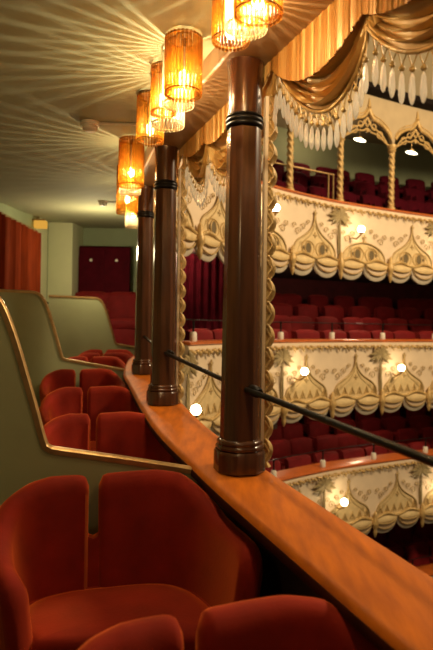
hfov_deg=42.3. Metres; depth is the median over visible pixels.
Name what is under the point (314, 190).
seat
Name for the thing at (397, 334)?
seat
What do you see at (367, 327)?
seat
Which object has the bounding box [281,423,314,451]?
seat
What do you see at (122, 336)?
seat
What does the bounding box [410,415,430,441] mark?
seat
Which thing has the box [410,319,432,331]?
seat
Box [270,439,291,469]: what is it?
seat
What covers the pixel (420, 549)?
seat
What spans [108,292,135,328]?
seat
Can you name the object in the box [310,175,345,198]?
seat
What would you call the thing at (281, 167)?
seat
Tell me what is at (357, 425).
seat
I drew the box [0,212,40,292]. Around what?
door curtain
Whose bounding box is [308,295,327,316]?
seat
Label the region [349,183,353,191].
seat cushion
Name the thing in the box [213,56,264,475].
column
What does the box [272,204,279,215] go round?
sconce
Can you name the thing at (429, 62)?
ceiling
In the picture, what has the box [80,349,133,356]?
armchair
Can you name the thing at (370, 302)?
seat
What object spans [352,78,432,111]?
crown molding
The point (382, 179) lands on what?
seat
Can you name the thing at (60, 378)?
armchair
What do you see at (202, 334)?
seat
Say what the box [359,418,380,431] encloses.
seat
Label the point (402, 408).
wall
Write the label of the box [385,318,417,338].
seat
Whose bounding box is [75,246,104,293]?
door
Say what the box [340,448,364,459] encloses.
seat
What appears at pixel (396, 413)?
seat
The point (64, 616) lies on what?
seat cushion
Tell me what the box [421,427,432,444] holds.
seat
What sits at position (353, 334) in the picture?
seat
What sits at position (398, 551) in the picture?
seat
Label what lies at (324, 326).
seat
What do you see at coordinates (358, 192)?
seat
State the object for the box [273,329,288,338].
seat
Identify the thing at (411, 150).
lamp
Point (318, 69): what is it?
drape
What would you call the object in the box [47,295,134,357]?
wall
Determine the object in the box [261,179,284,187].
seat
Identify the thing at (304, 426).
seat
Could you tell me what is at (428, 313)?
seat
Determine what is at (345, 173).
seat
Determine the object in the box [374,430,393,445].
seat
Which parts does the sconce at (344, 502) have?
bulb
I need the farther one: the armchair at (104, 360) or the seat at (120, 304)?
the seat at (120, 304)
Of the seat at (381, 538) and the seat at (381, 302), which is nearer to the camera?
the seat at (381, 538)
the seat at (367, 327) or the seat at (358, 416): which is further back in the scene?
the seat at (358, 416)
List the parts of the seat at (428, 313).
backrest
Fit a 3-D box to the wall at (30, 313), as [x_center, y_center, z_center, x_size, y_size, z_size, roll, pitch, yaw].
[-1.533,0.445,4.826,1.598,1.502,0.042,1,0,-15]
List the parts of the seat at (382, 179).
backrest, armrest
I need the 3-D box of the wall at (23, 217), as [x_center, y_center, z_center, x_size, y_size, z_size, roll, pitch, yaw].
[-2.470,-0.039,3.850,0.100,4.000,9.700,1,0,0]
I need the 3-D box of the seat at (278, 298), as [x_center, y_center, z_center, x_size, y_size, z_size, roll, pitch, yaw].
[1.298,-0.235,11.494,0.526,0.870,0.545,1,0,-28]
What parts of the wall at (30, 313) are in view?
brass trim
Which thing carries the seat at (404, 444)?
on the floor
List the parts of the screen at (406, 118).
arch moulding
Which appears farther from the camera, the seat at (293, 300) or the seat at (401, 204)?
the seat at (293, 300)
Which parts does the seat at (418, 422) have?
backrest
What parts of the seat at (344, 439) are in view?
backrest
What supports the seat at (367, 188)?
on the floor
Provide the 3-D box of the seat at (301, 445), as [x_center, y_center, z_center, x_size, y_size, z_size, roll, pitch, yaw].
[1.615,2.471,9.922,0.526,0.870,0.545,1,0,-29]
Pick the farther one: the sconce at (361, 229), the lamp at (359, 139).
the lamp at (359, 139)
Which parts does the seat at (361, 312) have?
backrest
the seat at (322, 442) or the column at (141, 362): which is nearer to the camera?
the column at (141, 362)
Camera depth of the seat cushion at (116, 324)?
7.63 m
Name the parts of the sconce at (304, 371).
bulb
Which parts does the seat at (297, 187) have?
backrest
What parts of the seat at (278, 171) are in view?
backrest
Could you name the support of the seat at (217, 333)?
on the floor
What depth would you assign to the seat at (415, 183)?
13.02 m
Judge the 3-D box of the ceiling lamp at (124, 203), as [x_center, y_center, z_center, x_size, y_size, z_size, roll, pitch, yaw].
[-0.676,-1.031,4.250,0.164,0.378,0.163,1,0,0]
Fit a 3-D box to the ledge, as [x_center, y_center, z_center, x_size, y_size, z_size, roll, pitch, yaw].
[-0.031,0.507,2.773,0.527,0.417,5.673,1,0,-16]
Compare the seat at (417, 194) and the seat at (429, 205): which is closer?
the seat at (429, 205)
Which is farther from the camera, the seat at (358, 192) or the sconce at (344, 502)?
the seat at (358, 192)
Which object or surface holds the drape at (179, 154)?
hanging from the beam
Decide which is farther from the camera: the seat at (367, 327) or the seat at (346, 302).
the seat at (346, 302)
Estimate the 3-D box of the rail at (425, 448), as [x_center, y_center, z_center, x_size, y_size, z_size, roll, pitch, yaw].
[2.888,1.992,8.802,6.410,0.247,0.471,1,0,-29]
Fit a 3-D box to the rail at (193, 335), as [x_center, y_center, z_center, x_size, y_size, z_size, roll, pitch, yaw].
[1.997,0.093,8.130,6.837,0.247,0.757,1,0,-37]
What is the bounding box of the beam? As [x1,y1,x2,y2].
[144,0,334,196]
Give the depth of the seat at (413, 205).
11.10 m
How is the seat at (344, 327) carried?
on the floor
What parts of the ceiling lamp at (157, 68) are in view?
lamp shade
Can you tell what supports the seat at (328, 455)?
on the floor
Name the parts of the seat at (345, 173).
backrest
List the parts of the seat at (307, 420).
backrest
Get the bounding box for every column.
[131,186,153,373]
[146,145,177,405]
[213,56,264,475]
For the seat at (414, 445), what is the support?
on the floor
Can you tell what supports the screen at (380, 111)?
attached to the wall at (363, 157)
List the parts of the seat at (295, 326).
backrest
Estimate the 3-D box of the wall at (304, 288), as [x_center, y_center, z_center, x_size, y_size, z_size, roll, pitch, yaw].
[1.808,-0.412,11.311,3.584,2.920,11.007,1,0,42]
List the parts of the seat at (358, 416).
backrest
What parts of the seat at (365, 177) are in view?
backrest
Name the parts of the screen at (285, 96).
arch moulding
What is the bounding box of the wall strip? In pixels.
[34,216,47,300]
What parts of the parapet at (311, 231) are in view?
roll moulding, roll moulding, roll moulding, roll moulding, roll moulding, roll moulding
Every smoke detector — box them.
[80,119,150,132]
[98,200,115,206]
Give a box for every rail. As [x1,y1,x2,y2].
[0,211,36,230]
[175,318,432,340]
[268,437,432,476]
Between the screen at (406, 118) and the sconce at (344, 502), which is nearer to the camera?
the sconce at (344, 502)
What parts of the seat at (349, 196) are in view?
backrest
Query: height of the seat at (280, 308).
0.870 m
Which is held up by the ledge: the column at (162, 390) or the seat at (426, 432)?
the column at (162, 390)
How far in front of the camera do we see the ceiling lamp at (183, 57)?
2.04 m
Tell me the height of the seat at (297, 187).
0.870 m
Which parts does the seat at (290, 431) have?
backrest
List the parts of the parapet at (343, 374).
roll moulding, roll moulding, roll moulding, roll moulding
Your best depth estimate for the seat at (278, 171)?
10.65 m
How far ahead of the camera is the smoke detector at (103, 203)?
5.99 m
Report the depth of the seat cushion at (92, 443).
3.71 m
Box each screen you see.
[262,74,292,111]
[293,101,342,131]
[342,90,393,145]
[393,102,432,153]
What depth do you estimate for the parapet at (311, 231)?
8.19 m
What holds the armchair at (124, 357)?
on the floor
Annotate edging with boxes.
[175,167,186,402]
[259,94,277,467]
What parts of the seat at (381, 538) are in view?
backrest, armrest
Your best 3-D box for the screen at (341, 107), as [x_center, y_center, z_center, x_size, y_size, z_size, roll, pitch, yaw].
[1.463,-3.207,8.115,1.047,0.780,0.107,1,0,-37]
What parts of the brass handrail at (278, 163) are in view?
rail, rail post, rail post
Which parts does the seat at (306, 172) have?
backrest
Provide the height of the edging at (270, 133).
1.430 m
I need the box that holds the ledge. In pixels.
[123,356,432,649]
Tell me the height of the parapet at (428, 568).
1.170 m
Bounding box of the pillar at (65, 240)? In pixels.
[47,222,82,301]
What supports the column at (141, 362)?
on the ledge
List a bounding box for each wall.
[0,202,47,283]
[0,289,123,407]
[0,297,202,534]
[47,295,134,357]
[83,228,153,291]
[175,253,432,338]
[175,351,321,598]
[261,126,432,190]
[298,401,431,424]
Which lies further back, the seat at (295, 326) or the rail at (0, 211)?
the seat at (295, 326)
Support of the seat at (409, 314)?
on the floor
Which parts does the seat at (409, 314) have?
backrest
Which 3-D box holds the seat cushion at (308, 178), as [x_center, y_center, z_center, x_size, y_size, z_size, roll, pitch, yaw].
[1.902,-2.986,11.704,0.430,0.132,0.400,1,0,-26]
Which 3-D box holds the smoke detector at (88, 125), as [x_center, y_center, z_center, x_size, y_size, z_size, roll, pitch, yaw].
[-0.570,-1.131,3.200,0.416,0.054,0.110,1,0,0]
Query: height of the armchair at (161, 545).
0.836 m
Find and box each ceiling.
[0,0,233,228]
[276,106,432,149]
[358,37,432,98]
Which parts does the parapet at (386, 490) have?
roll moulding, roll moulding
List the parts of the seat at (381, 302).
backrest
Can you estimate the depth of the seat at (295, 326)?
9.96 m
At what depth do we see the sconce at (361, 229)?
8.22 m
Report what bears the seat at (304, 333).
on the floor
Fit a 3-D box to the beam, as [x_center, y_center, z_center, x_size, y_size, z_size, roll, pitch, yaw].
[0.026,-1.206,2.769,0.454,0.631,5.637,1,0,-16]
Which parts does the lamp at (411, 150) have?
glass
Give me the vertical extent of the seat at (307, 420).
0.870 m
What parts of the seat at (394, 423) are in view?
backrest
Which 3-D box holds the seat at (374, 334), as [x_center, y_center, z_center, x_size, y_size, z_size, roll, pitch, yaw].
[3.007,0.532,9.704,0.526,0.870,0.545,1,0,-26]
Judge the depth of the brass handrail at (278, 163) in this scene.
9.55 m
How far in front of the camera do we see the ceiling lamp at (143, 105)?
2.67 m
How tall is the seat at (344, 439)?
0.870 m
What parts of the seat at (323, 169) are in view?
backrest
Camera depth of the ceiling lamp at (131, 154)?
3.45 m
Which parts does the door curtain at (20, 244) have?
curtain rail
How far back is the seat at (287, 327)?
9.78 m
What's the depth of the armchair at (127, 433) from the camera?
3.07 m
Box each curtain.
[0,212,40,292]
[182,254,223,330]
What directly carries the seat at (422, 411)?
on the floor
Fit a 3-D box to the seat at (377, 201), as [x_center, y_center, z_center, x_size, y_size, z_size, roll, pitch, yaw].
[3.058,-2.067,10.570,0.526,0.870,0.545,1,0,-24]
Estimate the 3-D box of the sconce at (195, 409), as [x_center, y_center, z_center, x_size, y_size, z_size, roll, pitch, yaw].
[-0.302,0.876,5.557,0.322,0.194,0.099,1,0,26]
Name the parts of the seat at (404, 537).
armrest, backrest, armrest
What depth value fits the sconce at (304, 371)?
7.58 m
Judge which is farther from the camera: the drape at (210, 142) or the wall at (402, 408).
the wall at (402, 408)
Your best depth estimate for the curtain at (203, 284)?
8.47 m
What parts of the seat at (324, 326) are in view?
backrest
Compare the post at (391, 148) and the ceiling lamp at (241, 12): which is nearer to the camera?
the ceiling lamp at (241, 12)
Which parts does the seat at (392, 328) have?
backrest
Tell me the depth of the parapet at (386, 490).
8.67 m
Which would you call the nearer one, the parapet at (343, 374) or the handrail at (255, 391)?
the handrail at (255, 391)
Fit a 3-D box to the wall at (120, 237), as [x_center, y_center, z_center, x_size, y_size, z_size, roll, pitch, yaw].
[-1.570,-0.025,8.670,1.900,4.000,0.100,1,0,0]
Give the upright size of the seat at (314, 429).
0.870 m
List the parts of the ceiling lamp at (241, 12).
lamp shade, lamp shade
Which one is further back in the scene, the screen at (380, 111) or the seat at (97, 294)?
the screen at (380, 111)
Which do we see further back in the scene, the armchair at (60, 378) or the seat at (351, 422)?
the seat at (351, 422)
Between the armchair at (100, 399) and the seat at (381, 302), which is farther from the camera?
the seat at (381, 302)
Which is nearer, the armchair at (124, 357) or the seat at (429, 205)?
the armchair at (124, 357)
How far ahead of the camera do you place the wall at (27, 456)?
2.04 m
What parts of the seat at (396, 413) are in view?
backrest, armrest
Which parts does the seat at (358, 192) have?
backrest, armrest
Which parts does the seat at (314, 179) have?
backrest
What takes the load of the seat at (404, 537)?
on the floor
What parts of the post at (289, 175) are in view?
post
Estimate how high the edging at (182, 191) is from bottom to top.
1.430 m
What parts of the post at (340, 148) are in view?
post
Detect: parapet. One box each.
[153,155,432,284]
[175,339,432,436]
[277,449,432,536]
[416,563,432,577]
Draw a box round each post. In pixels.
[286,116,294,189]
[336,132,345,200]
[387,144,396,208]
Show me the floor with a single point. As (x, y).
(286, 273)
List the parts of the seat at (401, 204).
backrest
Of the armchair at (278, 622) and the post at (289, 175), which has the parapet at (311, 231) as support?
the post at (289, 175)
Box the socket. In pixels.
[248,384,262,397]
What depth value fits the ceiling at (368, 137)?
12.49 m
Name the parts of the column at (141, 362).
moulding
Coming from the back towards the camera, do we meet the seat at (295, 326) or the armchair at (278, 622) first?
the seat at (295, 326)
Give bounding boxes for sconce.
[191,404,200,417]
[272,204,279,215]
[293,368,307,380]
[334,498,347,509]
[351,226,364,239]
[392,365,404,375]
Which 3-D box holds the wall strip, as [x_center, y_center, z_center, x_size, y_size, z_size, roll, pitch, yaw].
[-2.407,0.112,7.610,0.030,3.500,0.500,1,0,0]
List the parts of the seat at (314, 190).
backrest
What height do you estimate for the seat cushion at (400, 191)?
0.132 m
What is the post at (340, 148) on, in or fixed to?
on the parapet at (311, 231)
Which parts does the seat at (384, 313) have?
backrest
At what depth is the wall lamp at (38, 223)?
7.25 m
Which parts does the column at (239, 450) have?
moulding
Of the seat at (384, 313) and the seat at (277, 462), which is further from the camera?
the seat at (384, 313)
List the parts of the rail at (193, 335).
post, rail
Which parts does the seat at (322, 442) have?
backrest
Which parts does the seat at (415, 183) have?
backrest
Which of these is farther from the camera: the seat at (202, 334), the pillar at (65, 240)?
the pillar at (65, 240)
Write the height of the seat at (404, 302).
0.870 m
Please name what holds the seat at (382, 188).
on the floor
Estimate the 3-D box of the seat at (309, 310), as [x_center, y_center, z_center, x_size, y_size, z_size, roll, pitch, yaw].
[1.884,0.025,10.924,0.526,0.870,0.545,1,0,-28]
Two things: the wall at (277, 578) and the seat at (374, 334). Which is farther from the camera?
the seat at (374, 334)
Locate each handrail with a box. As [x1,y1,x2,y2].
[143,335,432,466]
[275,162,333,198]
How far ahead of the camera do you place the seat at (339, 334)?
9.34 m
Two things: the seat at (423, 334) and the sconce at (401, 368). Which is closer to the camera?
the sconce at (401, 368)
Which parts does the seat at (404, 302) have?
backrest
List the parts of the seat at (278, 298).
backrest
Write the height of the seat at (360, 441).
0.870 m
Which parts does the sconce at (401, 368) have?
bulb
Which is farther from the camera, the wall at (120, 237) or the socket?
the wall at (120, 237)
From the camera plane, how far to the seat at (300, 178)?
10.88 m
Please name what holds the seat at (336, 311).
on the floor
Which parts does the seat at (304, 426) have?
armrest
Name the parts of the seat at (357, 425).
backrest, armrest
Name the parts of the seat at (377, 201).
backrest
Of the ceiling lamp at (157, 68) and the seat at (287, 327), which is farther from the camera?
the seat at (287, 327)
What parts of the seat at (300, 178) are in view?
backrest, armrest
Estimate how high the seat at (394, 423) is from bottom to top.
0.870 m
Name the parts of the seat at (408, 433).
backrest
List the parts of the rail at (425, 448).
rail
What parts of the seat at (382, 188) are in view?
backrest, armrest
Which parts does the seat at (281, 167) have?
backrest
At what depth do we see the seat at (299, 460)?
9.00 m
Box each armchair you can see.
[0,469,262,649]
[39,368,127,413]
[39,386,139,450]
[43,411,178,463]
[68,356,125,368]
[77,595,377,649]
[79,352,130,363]
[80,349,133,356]
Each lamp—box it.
[32,219,47,228]
[116,165,137,215]
[118,135,144,194]
[136,89,163,146]
[150,60,183,129]
[162,28,202,110]
[212,0,282,51]
[354,119,365,141]
[406,131,416,154]
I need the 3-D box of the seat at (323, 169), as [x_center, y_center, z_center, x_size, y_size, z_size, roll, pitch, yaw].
[2.476,-3.017,12.056,0.526,0.870,0.545,1,0,-24]
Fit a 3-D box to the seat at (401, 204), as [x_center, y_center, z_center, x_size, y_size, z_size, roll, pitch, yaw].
[3.615,-2.058,10.809,0.526,0.870,0.545,1,0,-22]
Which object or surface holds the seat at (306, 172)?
on the floor
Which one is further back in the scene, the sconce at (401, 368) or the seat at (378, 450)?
the seat at (378, 450)
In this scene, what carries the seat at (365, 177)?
on the floor
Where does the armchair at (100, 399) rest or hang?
on the floor
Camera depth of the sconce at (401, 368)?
8.65 m
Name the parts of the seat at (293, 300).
backrest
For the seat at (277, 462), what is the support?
on the floor
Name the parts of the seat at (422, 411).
backrest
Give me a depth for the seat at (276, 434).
10.74 m
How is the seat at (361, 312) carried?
on the floor
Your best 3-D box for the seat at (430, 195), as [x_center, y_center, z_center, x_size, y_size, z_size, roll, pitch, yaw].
[4.962,-2.517,12.136,0.526,0.870,0.545,1,0,-16]
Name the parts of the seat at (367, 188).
backrest, armrest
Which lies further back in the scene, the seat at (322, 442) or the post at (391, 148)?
the seat at (322, 442)
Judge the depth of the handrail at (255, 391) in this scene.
1.51 m
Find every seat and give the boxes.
[75,291,108,314]
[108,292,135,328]
[110,318,134,345]
[185,328,213,340]
[212,329,221,339]
[261,167,294,182]
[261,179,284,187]
[265,459,280,472]
[268,425,282,440]
[270,293,295,315]
[270,315,291,338]
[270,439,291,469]
[272,303,292,316]
[273,159,295,181]
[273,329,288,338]
[279,417,306,436]
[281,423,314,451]
[283,294,301,312]
[284,171,319,192]
[284,182,319,195]
[285,454,310,468]
[289,437,315,463]
[290,316,322,338]
[293,162,321,185]
[293,329,319,338]
[295,304,317,329]
[304,416,333,434]
[307,186,345,200]
[307,421,330,439]
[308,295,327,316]
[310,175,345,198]
[313,451,338,463]
[314,316,348,332]
[314,435,340,459]
[316,167,347,180]
[321,330,346,338]
[322,305,343,329]
[330,178,361,203]
[330,413,359,428]
[334,169,360,191]
[334,190,370,205]
[334,296,353,317]
[334,419,354,434]
[336,433,363,458]
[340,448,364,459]
[341,317,362,330]
[346,330,370,338]
[349,306,382,323]
[353,182,387,207]
[355,172,385,194]
[355,409,384,429]
[356,431,375,447]
[358,297,376,317]
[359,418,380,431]
[360,194,396,209]
[362,318,381,331]
[363,446,387,455]
[367,527,399,547]
[370,330,393,338]
[374,307,407,329]
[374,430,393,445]
[376,297,398,317]
[378,185,411,200]
[379,176,410,197]
[380,408,409,427]
[384,416,405,442]
[385,198,421,212]
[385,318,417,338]
[387,443,407,452]
[387,547,403,558]
[389,522,425,559]
[392,331,414,338]
[396,428,431,448]
[398,298,424,318]
[398,308,431,330]
[403,188,432,202]
[405,179,432,200]
[405,542,432,566]
[406,406,432,426]
[407,200,426,213]
[407,441,429,449]
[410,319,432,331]
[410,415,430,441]
[416,331,432,338]
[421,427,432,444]
[424,308,432,328]
[425,202,432,214]
[428,191,432,199]
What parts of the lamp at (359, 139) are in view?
glass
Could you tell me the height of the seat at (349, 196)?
0.870 m
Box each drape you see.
[176,148,188,219]
[182,61,278,206]
[271,0,432,150]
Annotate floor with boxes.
[191,250,432,284]
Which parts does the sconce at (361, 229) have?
bulb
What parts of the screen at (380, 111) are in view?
arch moulding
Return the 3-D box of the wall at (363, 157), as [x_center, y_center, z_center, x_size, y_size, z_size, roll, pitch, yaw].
[1.845,-2.771,11.311,3.584,3.400,11.007,1,0,42]
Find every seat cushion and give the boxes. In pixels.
[29,583,208,649]
[90,441,95,450]
[110,320,134,328]
[307,177,310,185]
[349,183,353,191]
[399,189,402,197]
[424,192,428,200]
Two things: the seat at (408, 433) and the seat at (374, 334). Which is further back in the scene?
the seat at (408, 433)
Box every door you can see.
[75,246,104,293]
[102,246,130,296]
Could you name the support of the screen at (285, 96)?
attached to the wall at (363, 157)
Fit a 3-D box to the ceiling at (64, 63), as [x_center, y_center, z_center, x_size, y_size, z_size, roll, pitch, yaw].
[-0.641,-1.240,4.163,3.720,0.582,9.174,1,0,0]
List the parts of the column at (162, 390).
moulding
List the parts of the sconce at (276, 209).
bulb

